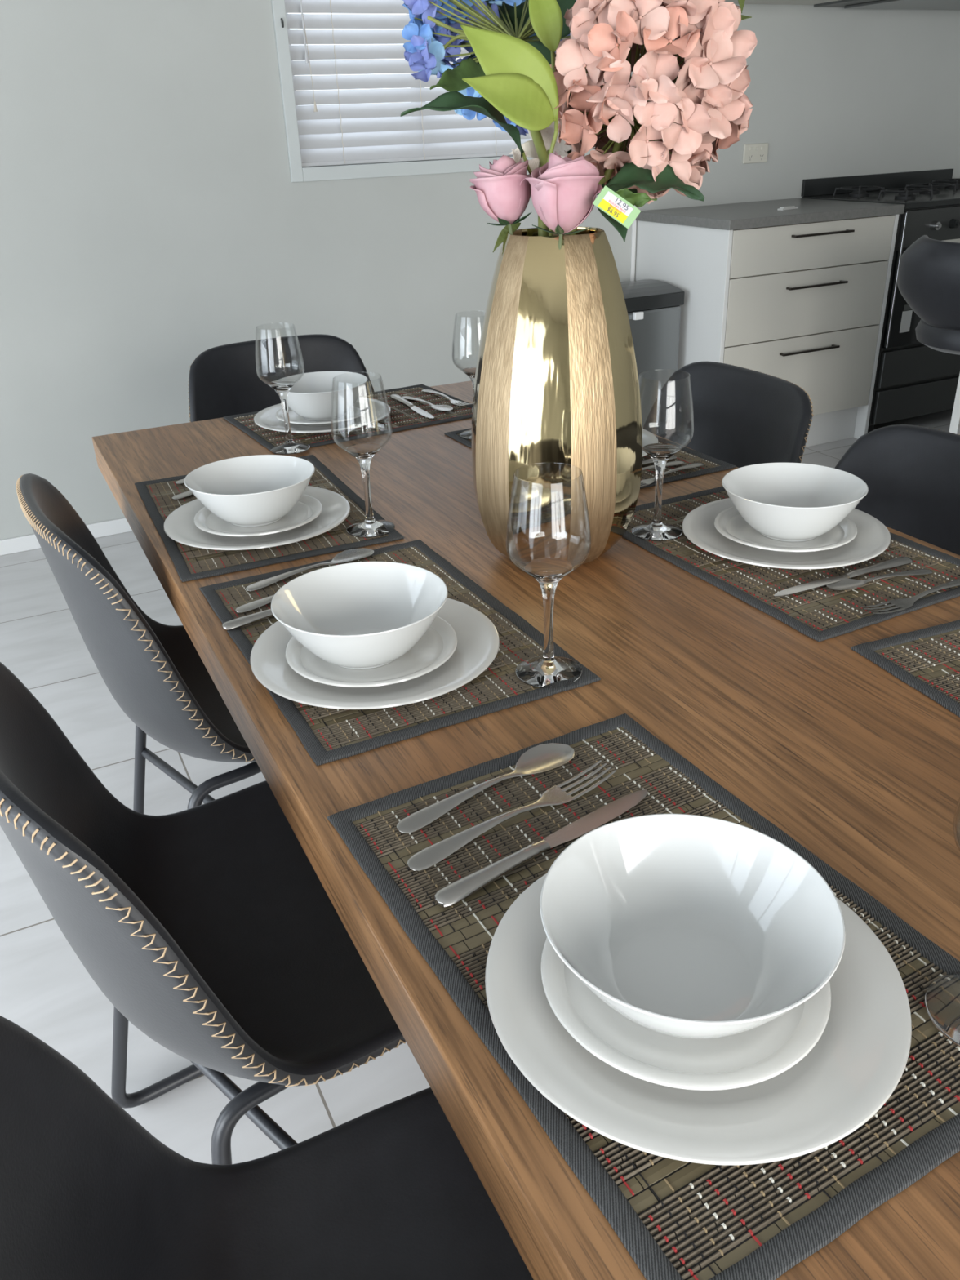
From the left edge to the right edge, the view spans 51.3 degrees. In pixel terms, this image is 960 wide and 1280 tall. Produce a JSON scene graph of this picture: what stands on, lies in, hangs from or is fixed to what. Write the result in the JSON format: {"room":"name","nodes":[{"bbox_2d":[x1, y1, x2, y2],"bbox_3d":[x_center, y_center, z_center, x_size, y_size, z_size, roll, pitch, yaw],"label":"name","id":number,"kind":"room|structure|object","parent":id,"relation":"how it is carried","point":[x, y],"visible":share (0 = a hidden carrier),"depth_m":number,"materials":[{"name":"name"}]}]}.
{"room":"dining room","nodes":[
{"label":"dining room","id":0,"kind":"room"},
{"bbox_2d":[0,408,952,1164],"bbox_3d":[1.204,0.697,1.416,8.000,0.100,6.775,-15,30,-22],"label":"floor","id":1,"kind":"structure","parent":0,"point":[46,989],"depth_m":1.80,"materials":[{"name":"tile"}]},
{"bbox_2d":[15,473,261,813],"bbox_3d":[-0.405,0.109,1.673,0.497,0.820,0.496,-16,30,-25],"label":"dining chair","id":2,"kind":"object","parent":1,"relation":"on","point":[153,670],"visible":0.51,"depth_m":1.41,"materials":[{"name":"black leather"}]},
{"bbox_2d":[0,662,405,1164],"bbox_3d":[-0.250,0.359,1.177,0.497,0.820,0.496,-19,32,-29],"label":"dining chair","id":3,"kind":"object","parent":1,"relation":"on","point":[209,928],"visible":0.68,"depth_m":1.10,"materials":[{"name":"black leather"}]},
{"bbox_2d":[0,1015,533,1279],"bbox_3d":[-0.060,0.591,0.714,0.497,0.820,0.496,-15,30,-22],"label":"dining chair","id":4,"kind":"object","parent":1,"relation":"on","point":[391,1191],"visible":0.62,"depth_m":0.82,"materials":[{"name":"black leather"}]},
{"bbox_2d":[187,333,374,422],"bbox_3d":[-0.388,-0.263,2.390,0.496,0.820,0.497,-15,30,-22],"label":"dining chair","id":5,"kind":"object","parent":1,"relation":"on","point":[224,380],"visible":0.2,"depth_m":2.39,"materials":[{"name":"black leather"}]},
{"bbox_2d":[91,380,959,1279],"bbox_3d":[0.140,0.257,1.422,0.905,0.750,2.120,-15,30,-22],"label":"dining table","id":6,"kind":"object","parent":1,"relation":"on","point":[853,762],"visible":0.34,"depth_m":0.92,"materials":[{"name":"brown wood"}]},
{"bbox_2d":[134,454,404,582],"bbox_3d":[-0.338,-0.200,1.521,0.307,0.004,0.452,-14,29,-21],"label":"placemat","id":7,"kind":"object","parent":6,"relation":"on","point":[190,562],"visible":0.34,"depth_m":1.39,"materials":[{"name":"brown wicker"}]},
{"bbox_2d":[175,478,184,484],"bbox_3d":[-0.423,-0.285,1.678,0.184,0.008,0.038,-20,32,-30],"label":"spoon","id":8,"kind":"object","parent":7,"relation":"on","point":[181,481],"visible":0.2,"depth_m":1.63,"materials":[{"name":"silver metal"}]},
{"bbox_2d":[172,490,192,499],"bbox_3d":[-0.407,-0.258,1.623,0.204,0.009,0.025,-25,35,-37],"label":"fork","id":9,"kind":"object","parent":7,"relation":"on","point":[188,493],"visible":0.2,"depth_m":1.57,"materials":[{"name":"silver metal"}]},
{"bbox_2d":[164,485,350,550],"bbox_3d":[-0.321,-0.175,1.449,0.265,0.018,0.265,-10,28,-14],"label":"dinner plate","id":10,"kind":"object","parent":7,"relation":"on","point":[180,526],"visible":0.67,"depth_m":1.41,"materials":[{"name":"white ceramic"}]},
{"bbox_2d":[194,493,322,537],"bbox_3d":[-0.319,-0.178,1.445,0.182,0.016,0.182,-10,28,-14],"label":"plate","id":11,"kind":"object","parent":10,"relation":"on","point":[308,508],"visible":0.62,"depth_m":1.42,"materials":[{"name":"white ceramic"}]},
{"bbox_2d":[184,454,315,526],"bbox_3d":[-0.325,-0.207,1.434,0.182,0.066,0.182,9,29,21],"label":"bowl","id":12,"kind":"object","parent":11,"relation":"on","point":[258,490],"visible":1,"depth_m":1.46,"materials":[{"name":"white ceramic"}]},
{"bbox_2d":[330,374,395,537],"bbox_3d":[-0.159,-0.253,1.373,0.082,0.215,0.082,1,28,6],"label":"wine glass","id":13,"kind":"object","parent":7,"relation":"on","point":[371,526],"visible":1,"depth_m":1.39,"materials":[{"name":"clear glass"}]},
{"bbox_2d":[223,384,472,453],"bbox_3d":[-0.246,-0.448,1.993,0.452,0.004,0.307,-17,31,-26],"label":"placemat","id":14,"kind":"object","parent":6,"relation":"on","point":[402,417],"visible":0.57,"depth_m":1.95,"materials":[{"name":"brown wicker"}]},
{"bbox_2d":[255,324,309,454],"bbox_3d":[-0.344,-0.437,1.743,0.082,0.215,0.082,19,34,35],"label":"wine glass","id":15,"kind":"object","parent":14,"relation":"on","point":[282,387],"visible":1,"depth_m":1.76,"materials":[{"name":"clear glass"}]},
{"bbox_2d":[253,396,391,433],"bbox_3d":[-0.306,-0.435,1.951,0.265,0.018,0.265,-5,27,-5],"label":"dinner plate","id":16,"kind":"object","parent":14,"relation":"on","point":[266,418],"visible":0.55,"depth_m":1.92,"materials":[{"name":"white ceramic"}]},
{"bbox_2d":[275,400,369,426],"bbox_3d":[-0.306,-0.440,1.950,0.182,0.016,0.182,-5,27,-5],"label":"plate","id":17,"kind":"object","parent":16,"relation":"on","point":[358,409],"visible":0.54,"depth_m":1.93,"materials":[{"name":"white ceramic"}]},
{"bbox_2d":[273,371,367,420],"bbox_3d":[-0.307,-0.468,1.936,0.188,0.066,0.188,-5,27,-5],"label":"bowl","id":18,"kind":"object","parent":17,"relation":"on","point":[310,397],"visible":0.93,"depth_m":1.91,"materials":[{"name":"white ceramic"}]},
{"bbox_2d":[390,394,434,418],"bbox_3d":[-0.137,-0.472,2.017,0.019,0.009,0.215,-14,30,-22],"label":"table knife","id":19,"kind":"object","parent":14,"relation":"on","point":[395,397],"visible":1,"depth_m":2.02,"materials":[{"name":"silver metal"}]},
{"bbox_2d":[401,395,453,412],"bbox_3d":[-0.111,-0.483,2.038,0.036,0.008,0.174,-20,32,-31],"label":"spoon","id":20,"kind":"object","parent":14,"relation":"on","point":[445,408],"visible":0.98,"depth_m":2.01,"materials":[{"name":"silver metal"}]},
{"bbox_2d":[421,389,472,405],"bbox_3d":[-0.071,-0.504,2.075,0.024,0.009,0.194,-17,31,-27],"label":"fork","id":21,"kind":"object","parent":14,"relation":"on","point":[452,401],"visible":0.98,"depth_m":2.06,"materials":[{"name":"silver metal"}]},
{"bbox_2d":[199,539,600,765],"bbox_3d":[-0.115,-0.013,1.141,0.307,0.004,0.452,-15,30,-23],"label":"placemat","id":22,"kind":"object","parent":6,"relation":"on","point":[327,735],"visible":0.41,"depth_m":1.02,"materials":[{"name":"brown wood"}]},
{"bbox_2d":[222,608,274,631],"bbox_3d":[-0.206,-0.045,1.198,0.215,0.009,0.019,-20,32,-30],"label":"table knife","id":23,"kind":"object","parent":22,"relation":"on","point":[245,620],"visible":0.27,"depth_m":1.15,"materials":[{"name":"silver metal"}]},
{"bbox_2d":[235,595,274,613],"bbox_3d":[-0.205,-0.066,1.236,0.204,0.009,0.025,-19,32,-29],"label":"fork","id":24,"kind":"object","parent":22,"relation":"on","point":[255,604],"visible":0.32,"depth_m":1.20,"materials":[{"name":"silver metal"}]},
{"bbox_2d":[245,547,373,591],"bbox_3d":[-0.217,-0.092,1.289,0.184,0.008,0.038,-21,33,-31],"label":"spoon","id":25,"kind":"object","parent":22,"relation":"on","point":[353,554],"visible":1,"depth_m":1.30,"materials":[{"name":"silver metal"}]},
{"bbox_2d":[249,598,499,709],"bbox_3d":[-0.111,0.011,1.074,0.265,0.018,0.265,10,30,22],"label":"dinner plate","id":26,"kind":"object","parent":22,"relation":"on","point":[477,646],"visible":0.49,"depth_m":1.02,"materials":[{"name":"white ceramic"}]},
{"bbox_2d":[285,615,457,687],"bbox_3d":[-0.115,0.009,1.067,0.182,0.016,0.182,10,30,22],"label":"plate","id":27,"kind":"object","parent":26,"relation":"on","point":[438,643],"visible":0.56,"depth_m":1.03,"materials":[{"name":"white ceramic"}]},
{"bbox_2d":[271,561,448,669],"bbox_3d":[-0.123,-0.017,1.051,0.182,0.066,0.182,-11,29,-16],"label":"bowl","id":28,"kind":"object","parent":27,"relation":"on","point":[362,615],"visible":1,"depth_m":1.09,"materials":[{"name":"white ceramic"}]},
{"bbox_2d":[506,470,591,688],"bbox_3d":[0.068,-0.062,0.986,0.082,0.215,0.082,-15,30,-22],"label":"wine glass","id":29,"kind":"object","parent":22,"relation":"on","point":[548,670],"visible":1,"depth_m":1.01,"materials":[{"name":"clear glass"}]},
{"bbox_2d":[471,226,642,565],"bbox_3d":[0.093,-0.293,1.240,0.220,0.397,0.214,-15,30,-22],"label":"vase","id":30,"kind":"object","parent":6,"relation":"on","point":[557,392],"visible":0.98,"depth_m":1.16,"materials":[{"name":"gold metal"}]},
{"bbox_2d":[400,0,576,235],"bbox_3d":[0.041,-0.605,1.301,0.278,0.579,0.488,-4,27,-3],"label":"hydrangea","id":31,"kind":"object","parent":30,"relation":"in","point":[437,37],"visible":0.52,"depth_m":1.22,"materials":[{"name":"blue plant"}]},
{"bbox_2d":[469,155,531,235],"bbox_3d":[0.038,-0.399,1.186,0.094,0.319,0.074,-15,30,-22],"label":"rose","id":32,"kind":"object","parent":30,"relation":"in","point":[503,191],"visible":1,"depth_m":1.10,"materials":[{"name":"pink plant"}]},
{"bbox_2d":[460,0,563,235],"bbox_3d":[0.106,-0.504,1.192,0.324,0.495,0.106,-25,35,-36],"label":"greenery sprig","id":33,"kind":"object","parent":30,"relation":"in","point":[518,81],"visible":0.71,"depth_m":1.05,"materials":[{"name":"green plant"}]},
{"bbox_2d":[509,120,582,235],"bbox_3d":[0.078,-0.448,1.227,0.080,0.365,0.089,12,31,26],"label":"lily","id":34,"kind":"object","parent":30,"relation":"in","point":[528,147],"visible":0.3,"depth_m":1.18,"materials":[{"name":"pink plant"}]},
{"bbox_2d":[524,151,604,249],"bbox_3d":[0.095,-0.380,1.143,0.085,0.322,0.092,-15,30,-22],"label":"rose","id":35,"kind":"object","parent":30,"relation":"in","point":[564,191],"visible":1,"depth_m":1.06,"materials":[{"name":"pink plant"}]},
{"bbox_2d":[493,0,751,252],"bbox_3d":[0.166,-0.514,1.216,0.334,0.487,0.074,-15,30,-22],"label":"twig","id":36,"kind":"object","parent":30,"relation":"in","point":[500,238],"visible":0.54,"depth_m":1.17,"materials":[{"name":"green plant"}]},
{"bbox_2d":[549,0,757,241],"bbox_3d":[0.191,-0.499,1.165,0.243,0.505,0.238,-15,30,-22],"label":"hydrangea","id":37,"kind":"object","parent":30,"relation":"in","point":[655,130],"visible":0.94,"depth_m":1.05,"materials":[{"name":"pink plant"}]},
{"bbox_2d":[592,185,640,229],"bbox_3d":[0.142,-0.453,1.046,0.047,0.042,0.026,16,32,31],"label":"price tag","id":38,"kind":"object","parent":37,"relation":"hanging from","point":[609,202],"visible":1,"depth_m":1.04,"materials":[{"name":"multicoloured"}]},
{"bbox_2d":[444,427,736,488],"bbox_3d":[0.174,-0.332,1.736,0.307,0.004,0.452,-15,30,-24],"label":"placemat","id":39,"kind":"object","parent":6,"relation":"on","point":[688,455],"visible":0.12,"depth_m":1.64,"materials":[{"name":"brown wicker"}]},
{"bbox_2d":[452,314,475,439],"bbox_3d":[-0.007,-0.470,1.782,0.082,0.215,0.082,5,28,14],"label":"wine glass","id":40,"kind":"object","parent":39,"relation":"on","point":[470,372],"visible":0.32,"depth_m":1.79,"materials":[{"name":"clear glass"}]},
{"bbox_2d":[642,428,658,456],"bbox_3d":[0.172,-0.334,1.720,0.265,0.018,0.265,22,36,38],"label":"dinner plate","id":41,"kind":"object","parent":39,"relation":"on","point":[648,437],"visible":0.02,"depth_m":1.72,"materials":[{"name":"white ceramic"}]},
{"bbox_2d":[642,454,676,466],"bbox_3d":[0.229,-0.279,1.616,0.215,0.009,0.020,-16,30,-24],"label":"table knife","id":42,"kind":"object","parent":39,"relation":"on","point":[649,461],"visible":0.16,"depth_m":1.63,"materials":[{"name":"silver metal"}]},
{"bbox_2d":[641,461,684,471],"bbox_3d":[0.256,-0.269,1.596,0.184,0.008,0.038,-18,31,-28],"label":"spoon","id":43,"kind":"object","parent":39,"relation":"on","point":[672,463],"visible":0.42,"depth_m":1.62,"materials":[{"name":"silver metal"}]},
{"bbox_2d":[640,462,704,487],"bbox_3d":[0.290,-0.261,1.577,0.184,0.008,0.023,-22,33,-33],"label":"fork","id":44,"kind":"object","parent":39,"relation":"on","point":[646,482],"visible":0.63,"depth_m":1.58,"materials":[{"name":"silver metal"}]},
{"bbox_2d":[326,713,959,1279],"bbox_3d":[0.118,0.199,0.714,0.307,0.004,0.466,-16,30,-25],"label":"placemat","id":45,"kind":"object","parent":6,"relation":"on","point":[677,1220],"visible":0.54,"depth_m":0.63,"materials":[{"name":"brown wicker"}]},
{"bbox_2d":[396,742,574,833],"bbox_3d":[0.008,0.124,0.854,0.184,0.008,0.038,-20,32,-31],"label":"spoon","id":46,"kind":"object","parent":45,"relation":"on","point":[543,757],"visible":1,"depth_m":0.86,"materials":[{"name":"silver metal"}]},
{"bbox_2d":[406,760,616,871],"bbox_3d":[0.029,0.142,0.817,0.204,0.009,0.025,-20,32,-30],"label":"fork","id":47,"kind":"object","parent":45,"relation":"on","point":[432,855],"visible":1,"depth_m":0.80,"materials":[{"name":"silver metal"}]},
{"bbox_2d":[433,789,648,907],"bbox_3d":[0.055,0.159,0.784,0.215,0.009,0.019,-21,33,-32],"label":"table knife","id":48,"kind":"object","parent":45,"relation":"on","point":[464,887],"visible":1,"depth_m":0.77,"materials":[{"name":"silver metal"}]},
{"bbox_2d":[484,873,911,1164],"bbox_3d":[0.136,0.222,0.648,0.265,0.018,0.265,-15,30,-22],"label":"dinner plate","id":49,"kind":"object","parent":45,"relation":"on","point":[860,1058],"visible":0.51,"depth_m":0.58,"materials":[{"name":"white ceramic"}]},
{"bbox_2d":[541,937,831,1090],"bbox_3d":[0.131,0.217,0.647,0.182,0.016,0.182,-15,30,-22],"label":"plate","id":50,"kind":"object","parent":49,"relation":"on","point":[763,1052],"visible":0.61,"depth_m":0.60,"materials":[{"name":"white ceramic"}]},
{"bbox_2d":[539,813,845,1038],"bbox_3d":[0.129,0.192,0.629,0.182,0.066,0.182,10,30,22],"label":"bowl","id":51,"kind":"object","parent":50,"relation":"on","point":[686,926],"visible":1,"depth_m":0.66,"materials":[{"name":"white ceramic"}]},
{"bbox_2d":[924,796,959,1046],"bbox_3d":[0.312,0.141,0.577,0.082,0.215,0.082,-25,35,-36],"label":"wine glass","id":52,"kind":"object","parent":45,"relation":"on","point":[942,997],"visible":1,"depth_m":0.63,"materials":[{"name":"clear glass"}]},
{"bbox_2d":[622,485,959,641],"bbox_3d":[0.395,-0.125,1.319,0.307,0.004,0.452,-15,30,-24],"label":"placemat","id":53,"kind":"object","parent":6,"relation":"on","point":[823,613],"visible":0.55,"depth_m":1.22,"materials":[{"name":"brown wicker"}]},
{"bbox_2d":[631,373,693,541],"bbox_3d":[0.239,-0.243,1.323,0.082,0.215,0.082,-10,28,-15],"label":"wine glass","id":54,"kind":"object","parent":53,"relation":"on","point":[656,530],"visible":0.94,"depth_m":1.34,"materials":[{"name":"clear glass"}]},
{"bbox_2d":[681,497,890,569],"bbox_3d":[0.403,-0.141,1.329,0.265,0.018,0.265,15,32,30],"label":"dinner plate","id":55,"kind":"object","parent":53,"relation":"on","point":[873,538],"visible":0.53,"depth_m":1.29,"materials":[{"name":"white ceramic"}]},
{"bbox_2d":[714,506,857,552],"bbox_3d":[0.404,-0.147,1.329,0.182,0.016,0.182,15,32,30],"label":"plate","id":56,"kind":"object","parent":55,"relation":"on","point":[729,522],"visible":0.59,"depth_m":1.30,"materials":[{"name":"white ceramic"}]},
{"bbox_2d":[721,462,868,542],"bbox_3d":[0.409,-0.174,1.315,0.182,0.066,0.182,-23,34,-34],"label":"bowl","id":57,"kind":"object","parent":56,"relation":"on","point":[790,502],"visible":1,"depth_m":1.34,"materials":[{"name":"white ceramic"}]},
{"bbox_2d":[773,555,912,597],"bbox_3d":[0.440,-0.077,1.209,0.215,0.009,0.020,-14,30,-22],"label":"table knife","id":58,"kind":"object","parent":53,"relation":"on","point":[895,562],"visible":1,"depth_m":1.21,"materials":[{"name":"silver metal"}]},
{"bbox_2d":[826,568,933,591],"bbox_3d":[0.482,-0.074,1.203,0.147,0.007,0.030,-10,28,-15],"label":"spoon","id":59,"kind":"object","parent":53,"relation":"on","point":[846,584],"visible":1,"depth_m":1.20,"materials":[{"name":"silver metal"}]},
{"bbox_2d":[858,578,959,613],"bbox_3d":[0.521,-0.055,1.160,0.204,0.009,0.025,-15,30,-24],"label":"fork","id":60,"kind":"object","parent":53,"relation":"on","point":[901,603],"visible":1,"depth_m":1.15,"materials":[{"name":"silver metal"}]},
{"bbox_2d":[850,619,959,717],"bbox_3d":[0.619,0.071,0.924,0.307,0.004,0.452,-12,29,-18],"label":"placemat","id":61,"kind":"object","parent":6,"relation":"on","point":[927,660],"visible":1,"depth_m":1.04,"materials":[{"name":"brown wicker"}]},
{"bbox_2d":[620,279,684,426],"bbox_3d":[0.518,-1.056,4.000,0.443,0.688,0.366,-15,30,-22],"label":"bin","id":62,"kind":"object","parent":1,"relation":"on","point":[653,307],"visible":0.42,"depth_m":3.83,"materials":[{"name":"silver metal"}]},
{"bbox_2d":[642,361,813,467],"bbox_3d":[0.328,-0.097,2.015,0.497,0.820,0.496,-15,30,-22],"label":"dining chair","id":63,"kind":"object","parent":1,"relation":"on","point":[742,416],"visible":0.24,"depth_m":1.96,"materials":[{"name":"black leather"}]},
{"bbox_2d":[635,213,899,447],"bbox_3d":[1.149,-1.264,4.132,0.823,0.892,0.602,-15,30,-22],"label":"base cabinet","id":64,"kind":"object","parent":1,"relation":"on","point":[803,304],"visible":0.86,"depth_m":3.85,"materials":[{"name":"white laminate"}]},
{"bbox_2d":[635,198,905,230],"bbox_3d":[1.127,-1.678,3.925,0.842,0.033,0.588,-15,30,-22],"label":"benchtop","id":65,"kind":"object","parent":64,"relation":"on","point":[740,215],"visible":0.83,"depth_m":3.78,"materials":[{"name":"grey stone"}]},
{"bbox_2d":[777,205,798,210],"bbox_3d":[1.178,-1.652,3.823,0.100,0.010,0.024,-23,34,-35],"label":"paper packet","id":66,"kind":"object","parent":65,"relation":"on","point":[789,207],"visible":1,"depth_m":3.81,"materials":[{"name":"grey paper"}]},
{"bbox_2d":[800,168,959,432],"bbox_3d":[1.941,-1.512,4.436,0.897,0.998,0.623,-15,30,-22],"label":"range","id":67,"kind":"object","parent":1,"relation":"on","point":[913,379],"visible":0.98,"depth_m":4.21,"materials":[{"name":"black metal"}]},
{"bbox_2d":[801,186,959,209],"bbox_3d":[1.917,-1.894,4.264,0.894,0.024,0.572,-15,30,-22],"label":"cooktop","id":68,"kind":"object","parent":67,"relation":"in","point":[943,197],"depth_m":4.11,"materials":[{"name":"black metal"}]},
{"bbox_2d":[882,249,920,348],"bbox_3d":[2.064,-1.463,4.184,0.883,0.377,0.070,-15,30,-22],"label":"oven","id":69,"kind":"object","parent":67,"relation":"in","point":[900,322],"depth_m":4.08,"materials":[{"name":"black metal"}]},
{"bbox_2d":[834,424,959,555],"bbox_3d":[0.541,0.129,1.562,0.497,0.820,0.496,-15,30,-22],"label":"dining chair","id":70,"kind":"object","parent":1,"relation":"on","point":[911,473],"visible":0.12,"depth_m":1.56,"materials":[{"name":"black leather"}]},
{"bbox_2d":[897,235,959,434],"bbox_3d":[1.395,-0.649,2.858,0.414,0.952,0.422,-23,34,-35],"label":"bar stool","id":71,"kind":"object","parent":1,"relation":"on","point":[928,277],"visible":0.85,"depth_m":2.65,"materials":[{"name":"black leather"}]},
{"bbox_2d":[943,238,959,434],"bbox_3d":[2.397,-0.857,3.242,1.950,0.900,0.780,-15,30,-22],"label":"bench","id":72,"kind":"object","parent":1,"relation":"on","point":[955,418],"visible":0.07,"depth_m":3.14,"materials":[{"name":"grey laminate"}]},
{"bbox_2d":[0,0,959,539],"bbox_3d":[-0.331,-1.788,3.506,8.000,2.500,0.120,-15,30,-22],"label":"wall","id":73,"kind":"structure","parent":0,"point":[153,216],"depth_m":3.38,"materials":[{"name":"paint"}]},
{"bbox_2d":[0,517,133,555],"bbox_3d":[-1.542,-0.342,3.466,4.930,0.053,0.013,-15,30,-22],"label":"baseboard","id":74,"kind":"structure","parent":73,"relation":"attached to","point":[28,542],"depth_m":3.47,"materials":[{"name":"white"}]},
{"bbox_2d":[271,0,534,182],"bbox_3d":[-0.205,-2.153,3.369,1.050,1.055,0.140,-15,30,-22],"label":"window","id":75,"kind":"structure","parent":73,"relation":"in","point":[298,173],"depth_m":3.38,"materials":[{"name":"grey paint"}]},
{"bbox_2d":[284,0,532,166],"bbox_3d":[-0.198,-2.148,3.355,0.966,0.968,0.072,-15,30,-22],"label":"blind","id":76,"kind":"object","parent":75,"relation":"attached to","point":[341,135],"visible":0.48,"depth_m":3.40,"materials":[{"name":"grey plastic"}]},
{"bbox_2d":[630,204,636,280],"bbox_3d":[0.620,-1.635,4.028,0.016,1.577,0.008,-15,30,-22],"label":"trim","id":77,"kind":"structure","parent":73,"relation":"attached to","point":[633,224],"depth_m":4.05,"materials":[{"name":"white"}]},
{"bbox_2d":[742,142,768,164],"bbox_3d":[1.139,-2.009,4.127,0.124,0.072,0.013,-15,30,-22],"label":"power outlet","id":78,"kind":"object","parent":73,"relation":"attached to","point":[753,153],"visible":1,"depth_m":4.12,"materials":[{"name":"beige plastic"}]},
{"bbox_2d":[724,0,839,4],"bbox_3d":[1.028,-2.678,3.523,0.798,0.730,0.348,-15,30,-22],"label":"upper cabinet","id":79,"kind":"object","parent":73,"relation":"attached to","point":[735,2],"visible":0.48,"depth_m":3.83,"materials":[{"name":"grey laminate"}]},
{"bbox_2d":[813,0,959,9],"bbox_3d":[1.851,-2.897,3.781,0.950,0.835,0.493,-15,30,-22],"label":"range hood","id":80,"kind":"object","parent":73,"relation":"attached to","point":[846,4],"visible":1,"depth_m":3.93,"materials":[{"name":"grey"}]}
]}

